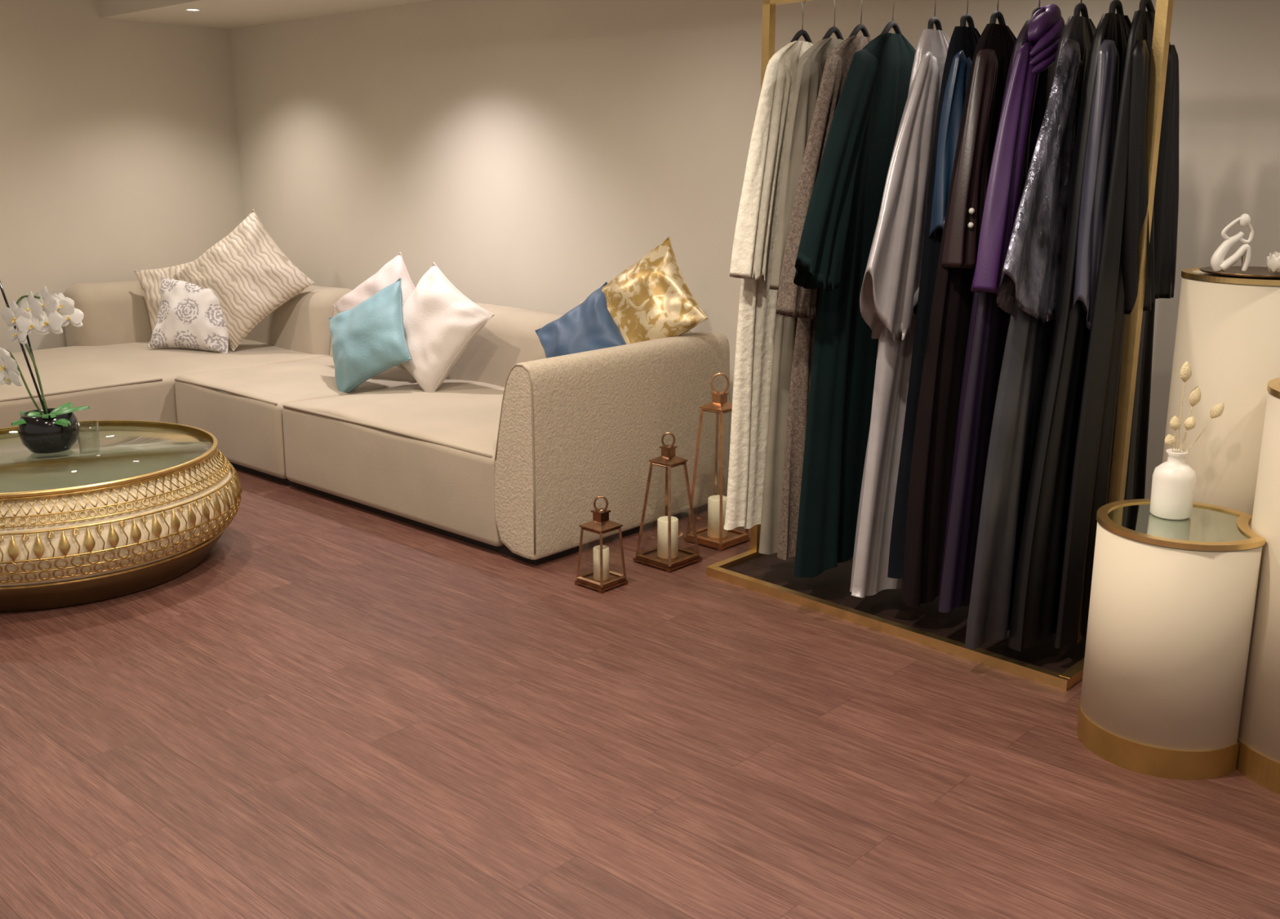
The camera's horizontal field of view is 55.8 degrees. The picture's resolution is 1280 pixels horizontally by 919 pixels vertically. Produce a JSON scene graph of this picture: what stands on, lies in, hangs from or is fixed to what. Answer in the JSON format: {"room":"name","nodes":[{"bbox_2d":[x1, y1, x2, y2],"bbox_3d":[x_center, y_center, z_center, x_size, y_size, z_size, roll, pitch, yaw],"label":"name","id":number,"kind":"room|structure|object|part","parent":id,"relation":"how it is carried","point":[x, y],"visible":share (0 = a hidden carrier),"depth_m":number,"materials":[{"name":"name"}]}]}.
{"room":"clothing store","nodes":[
{"label":"clothing store","id":0,"kind":"room"},
{"bbox_2d":[0,0,243,355],"bbox_3d":[-5.142,-1.233,5.440,0.120,2.700,7.250,12,18,41],"label":"wall","id":1,"kind":"structure","parent":0,"point":[119,149],"depth_m":7.31,"materials":[{"name":"beige paint"}]},
{"bbox_2d":[98,0,432,29],"bbox_3d":[0.940,-2.049,3.972,10.500,0.416,0.830,12,18,41],"label":"ceiling soffit","id":2,"kind":"structure","parent":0,"point":[217,14],"depth_m":6.87,"materials":[{"name":"beige paint"}]},
{"bbox_2d":[183,8,202,11],"bbox_3d":[-2.501,-2.516,6.759,0.100,0.006,0.100,12,18,41],"label":"recessed light","id":3,"kind":"object","parent":2,"relation":"in","point":[184,9],"depth_m":6.75,"materials":[{"name":"white"}]},
{"bbox_2d":[0,467,1279,918],"bbox_3d":[-1.236,0.967,2.352,10.600,0.100,7.350,12,18,41],"label":"floor","id":4,"kind":"structure","parent":0,"point":[342,710],"depth_m":2.99,"materials":[{"name":"wood"}]},
{"bbox_2d":[0,420,241,612],"bbox_3d":[-2.144,0.181,4.446,1.295,0.427,1.297,-2,14,-7],"label":"coffee table","id":5,"kind":"object","parent":4,"relation":"on","point":[139,513],"visible":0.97,"depth_m":4.11,"materials":[{"name":"gold metal"}]},
{"bbox_2d":[0,280,89,453],"bbox_3d":[-2.187,-0.336,4.325,0.261,0.641,0.332,12,18,41],"label":"potted orchid","id":6,"kind":"object","parent":5,"relation":"on","point":[45,430],"visible":1,"depth_m":4.32,"materials":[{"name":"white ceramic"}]},
{"bbox_3d":[-2.163,-0.103,4.423,0.202,0.142,0.202,12,18,41],"label":"pot","id":7,"kind":"part","parent":6,"relation":"part of","materials":[{"name":"black ceramic"}]},
{"bbox_2d":[75,421,100,453],"bbox_3d":[-2.008,-0.080,4.398,0.076,0.110,0.076,12,18,41],"label":"glass tumbler","id":8,"kind":"object","parent":5,"relation":"on","point":[97,421],"visible":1,"depth_m":4.39,"materials":[{"name":"clear glass"}]},
{"bbox_2d":[0,431,208,493],"bbox_3d":[-2.144,0.015,4.405,1.110,0.001,1.110,12,18,41],"label":"tabletop","id":9,"kind":"object","parent":5,"relation":"attached to","point":[75,476],"depth_m":4.33,"materials":[{"name":"glass"}]},
{"bbox_3d":[-2.144,-0.018,4.397,1.124,0.010,1.124,12,18,41],"label":"glass","id":10,"kind":"part","parent":5,"relation":"part of","materials":[{"name":"clear glass"}]},
{"bbox_2d":[0,279,729,564],"bbox_3d":[-2.075,-0.282,5.630,4.309,0.762,2.854,12,18,41],"label":"sectional sofa","id":11,"kind":"object","parent":4,"relation":"on","point":[514,450],"visible":0.69,"depth_m":5.08,"materials":[{"name":"fabric"}]},
{"bbox_2d":[133,261,193,333],"bbox_3d":[-2.723,-0.956,7.209,0.538,0.506,0.238,-4,14,-16],"label":"throw pillow","id":12,"kind":"object","parent":11,"relation":"on","point":[149,280],"visible":0.31,"depth_m":7.14,"materials":[{"name":"beige fabric"}]},
{"bbox_2d":[146,276,228,352],"bbox_3d":[-2.531,-0.817,6.852,0.491,0.415,0.225,2,14,8],"label":"throw pillow","id":13,"kind":"object","parent":11,"relation":"on","point":[190,315],"visible":0.85,"depth_m":6.79,"materials":[{"name":"white fabric"}]},
{"bbox_2d":[172,208,314,351],"bbox_3d":[-2.265,-1.024,6.895,0.770,0.782,0.356,-4,14,-18],"label":"throw pillow","id":14,"kind":"object","parent":11,"relation":"on","point":[251,277],"visible":0.89,"depth_m":6.82,"materials":[{"name":"beige fabric"}]},
{"bbox_3d":[-1.640,-0.264,6.213,1.004,0.389,1.090,12,18,41],"label":"seat","id":15,"kind":"part","parent":11,"relation":"part of","materials":[{"name":"fabric"}]},
{"bbox_2d":[328,278,411,392],"bbox_3d":[-1.295,-0.576,5.774,0.588,0.567,0.293,4,14,18],"label":"throw pillow","id":16,"kind":"object","parent":11,"relation":"on","point":[368,340],"visible":0.95,"depth_m":5.68,"materials":[{"name":"teal fabric"}]},
{"bbox_2d":[333,252,415,313],"bbox_3d":[-1.280,-0.723,6.062,0.620,0.616,0.240,2,14,6],"label":"throw pillow","id":17,"kind":"object","parent":11,"relation":"on","point":[395,269],"visible":0.34,"depth_m":6.03,"materials":[{"name":"white fabric"}]},
{"bbox_3d":[-0.718,-0.066,5.391,1.491,0.396,1.099,12,18,41],"label":"seat","id":18,"kind":"part","parent":11,"relation":"part of","materials":[{"name":"fabric"}]},
{"bbox_2d":[401,262,494,393],"bbox_3d":[-0.983,-0.614,5.702,0.287,0.603,0.632,-13,19,-43],"label":"throw pillow","id":19,"kind":"object","parent":11,"relation":"on","point":[440,322],"visible":0.78,"depth_m":5.60,"materials":[{"name":"white fabric"}]},
{"bbox_2d":[535,281,626,358],"bbox_3d":[-0.240,-0.496,5.147,0.522,0.505,0.260,4,14,15],"label":"throw pillow","id":20,"kind":"object","parent":11,"relation":"on","point":[589,326],"visible":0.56,"depth_m":5.09,"materials":[{"name":"blue fabric"}]},
{"bbox_2d":[578,236,708,344],"bbox_3d":[0.005,-0.624,5.069,0.630,0.605,0.231,4,14,16],"label":"throw pillow","id":21,"kind":"object","parent":11,"relation":"on","point":[651,300],"visible":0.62,"depth_m":4.99,"materials":[{"name":"gold fabric"}]},
{"bbox_2d":[574,495,627,593],"bbox_3d":[-0.136,0.284,4.239,0.135,0.327,0.135,12,18,41],"label":"candle lantern","id":22,"kind":"object","parent":4,"relation":"on","point":[601,579],"visible":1,"depth_m":4.22,"materials":[{"name":"orange metal"}]},
{"bbox_2d":[593,545,609,580],"bbox_3d":[-0.136,0.358,4.257,0.057,0.126,0.057,12,18,41],"label":"candle","id":23,"kind":"object","parent":22,"relation":"on","point":[606,574],"depth_m":4.24,"materials":[{"name":"wax"}]},
{"bbox_2d":[632,431,702,572],"bbox_3d":[0.103,0.141,4.463,0.185,0.497,0.185,12,18,41],"label":"candle lantern","id":24,"kind":"object","parent":4,"relation":"on","point":[667,556],"visible":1,"depth_m":4.46,"materials":[{"name":"orange metal"}]},
{"bbox_2d":[657,515,678,559],"bbox_3d":[0.103,0.283,4.498,0.078,0.156,0.078,12,18,41],"label":"candle","id":25,"kind":"object","parent":24,"relation":"on","point":[662,522],"depth_m":4.47,"materials":[{"name":"wax"}]},
{"bbox_2d":[684,373,750,551],"bbox_3d":[0.306,-0.005,4.689,0.190,0.672,0.190,12,18,41],"label":"candle lantern","id":26,"kind":"object","parent":4,"relation":"on","point":[714,535],"visible":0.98,"depth_m":4.70,"materials":[{"name":"orange metal"}]},
{"bbox_2d":[707,494,728,537],"bbox_3d":[0.306,0.218,4.744,0.080,0.166,0.080,12,18,41],"label":"candle","id":27,"kind":"object","parent":26,"relation":"on","point":[713,500],"depth_m":4.72,"materials":[{"name":"wax"}]},
{"bbox_2d":[706,0,1173,690],"bbox_3d":[0.903,-0.482,3.846,0.531,2.001,1.407,-13,19,-43],"label":"clothing rack","id":28,"kind":"object","parent":4,"relation":"on","point":[828,593],"visible":0.5,"depth_m":3.73,"materials":[{"name":"gold metal"}]},
{"bbox_2d":[724,1,813,529],"bbox_3d":[0.524,-0.659,4.167,0.136,1.819,0.694,12,18,41],"label":"abaya","id":29,"kind":"object","parent":28,"relation":"hanging from","point":[757,222],"visible":0.52,"depth_m":4.01,"materials":[{"name":"fabric"}]},
{"bbox_2d":[758,0,844,554],"bbox_3d":[0.611,-0.608,4.082,0.134,1.877,0.581,12,18,41],"label":"abaya","id":30,"kind":"object","parent":28,"relation":"hanging from","point":[811,65],"visible":0.31,"depth_m":3.92,"materials":[{"name":"grey fabric"}]},
{"bbox_2d":[776,0,872,559],"bbox_3d":[0.693,-0.606,4.010,0.139,1.846,0.799,12,18,41],"label":"taupe abaya","id":31,"kind":"object","parent":28,"relation":"hanging from","point":[793,300],"visible":0.24,"depth_m":3.79,"materials":[{"name":"brown fabric"}]},
{"bbox_2d":[793,0,915,577],"bbox_3d":[0.775,-0.581,3.930,0.134,1.856,0.960,12,18,41],"label":"abaya","id":32,"kind":"object","parent":28,"relation":"hanging from","point":[842,215],"visible":0.45,"depth_m":3.79,"materials":[{"name":"green fabric"}]},
{"bbox_2d":[849,0,950,597],"bbox_3d":[0.888,-0.512,3.835,0.135,1.945,0.720,12,18,41],"label":"silver abaya","id":33,"kind":"object","parent":28,"relation":"hanging from","point":[889,296],"visible":0.57,"depth_m":3.68,"materials":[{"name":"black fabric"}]},
{"bbox_3d":[0.903,0.481,4.083,0.499,0.011,1.375,-13,19,-43],"label":"board","id":34,"kind":"part","parent":28,"relation":"part of","materials":[{"name":"brown wood"}]},
{"bbox_2d":[887,0,980,578],"bbox_3d":[0.969,-0.530,3.762,0.137,1.875,0.500,12,18,41],"label":"navy abaya","id":35,"kind":"object","parent":28,"relation":"hanging from","point":[963,42],"visible":0.29,"depth_m":3.63,"materials":[{"name":"fabric"}]},
{"bbox_2d":[902,0,1016,606],"bbox_3d":[1.023,-0.507,3.676,0.138,1.878,0.600,12,18,41],"label":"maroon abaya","id":36,"kind":"object","parent":28,"relation":"hanging from","point":[937,415],"visible":0.55,"depth_m":3.57,"materials":[{"name":"black fabric"}]},
{"bbox_2d":[937,0,1065,613],"bbox_3d":[1.112,-0.488,3.582,0.132,1.871,0.630,12,18,41],"label":"purple abaya","id":37,"kind":"object","parent":28,"relation":"hanging from","point":[1032,63],"visible":0.58,"depth_m":3.45,"materials":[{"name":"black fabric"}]},
{"bbox_2d":[1026,4,1065,74],"bbox_3d":[1.145,-1.188,3.421,0.098,0.206,0.190,12,18,41],"label":"hood","id":38,"kind":"object","parent":37,"relation":"attached to","point":[1046,26],"depth_m":3.37,"materials":[{"name":"purple fabric"}]},
{"bbox_2d":[964,0,1096,649],"bbox_3d":[1.216,-0.447,3.512,0.129,1.918,0.821,12,18,41],"label":"charcoal abaya","id":39,"kind":"object","parent":28,"relation":"hanging from","point":[1028,290],"visible":0.49,"depth_m":3.37,"materials":[{"name":"black fabric"}]},
{"bbox_2d":[1008,0,1131,652],"bbox_3d":[1.302,-0.431,3.462,0.135,1.926,0.601,12,18,41],"label":"slate abaya","id":40,"kind":"object","parent":28,"relation":"hanging from","point":[1037,589],"visible":0.52,"depth_m":3.35,"materials":[{"name":"black fabric"}]},
{"bbox_2d":[1053,0,1179,648],"bbox_3d":[1.416,-0.422,3.455,0.118,1.939,0.560,12,18,41],"label":"black abaya","id":41,"kind":"object","parent":28,"relation":"hanging from","point":[1116,292],"visible":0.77,"depth_m":3.38,"materials":[{"name":"fabric"}]},
{"bbox_2d":[1076,498,1266,780],"bbox_3d":[1.334,0.439,3.044,0.395,0.595,0.396,12,18,41],"label":"pedestal","id":42,"kind":"object","parent":4,"relation":"on","point":[1171,607],"visible":0.94,"depth_m":2.90,"materials":[{"name":"beige paint"}]},
{"bbox_2d":[1149,361,1224,519],"bbox_3d":[1.349,-0.051,2.991,0.144,0.390,0.100,-6,15,-23],"label":"vase","id":43,"kind":"object","parent":42,"relation":"on","point":[1173,481],"visible":1,"depth_m":2.97,"materials":[{"name":"white ceramic"}]},
{"bbox_2d":[1162,266,1279,528],"bbox_3d":[1.655,0.075,3.326,0.416,1.167,0.416,12,18,41],"label":"pedestal","id":44,"kind":"object","parent":4,"relation":"on","point":[1228,328],"visible":0.44,"depth_m":3.12,"materials":[{"name":"beige paint"}]},
{"bbox_2d":[1199,266,1279,278],"bbox_3d":[1.598,-0.483,3.124,0.280,0.011,0.280,12,18,41],"label":"decorative tray","id":45,"kind":"object","parent":44,"relation":"on","point":[1233,271],"visible":0.87,"depth_m":3.13,"materials":[{"name":"brown metal"}]},
{"bbox_2d":[1210,213,1253,271],"bbox_3d":[1.523,-0.556,3.106,0.101,0.149,0.047,0,14,-2],"label":"figurine","id":46,"kind":"object","parent":45,"relation":"on","point":[1218,264],"visible":1,"depth_m":3.10,"materials":[{"name":"white ceramic"}]},
{"bbox_2d":[1266,251,1279,273],"bbox_3d":[1.639,-0.506,3.102,0.056,0.056,0.059,12,18,41],"label":"ornament","id":47,"kind":"object","parent":45,"relation":"on","point":[1273,260],"visible":1,"depth_m":3.09,"materials":[{"name":"white ceramic"}]},
{"bbox_2d":[1235,377,1279,794],"bbox_3d":[1.705,0.302,2.881,0.476,0.940,0.476,12,18,41],"label":"pedestal","id":48,"kind":"object","parent":4,"relation":"on","point":[1258,760],"visible":0.7,"depth_m":2.86,"materials":[{"name":"beige paint"}]},
{"bbox_2d":[228,0,1279,498],"bbox_3d":[1.224,-1.031,4.617,10.600,2.700,0.120,12,18,41],"label":"wall","id":49,"kind":"structure","parent":0,"point":[531,152],"depth_m":5.87,"materials":[{"name":"beige paint"}]}
]}

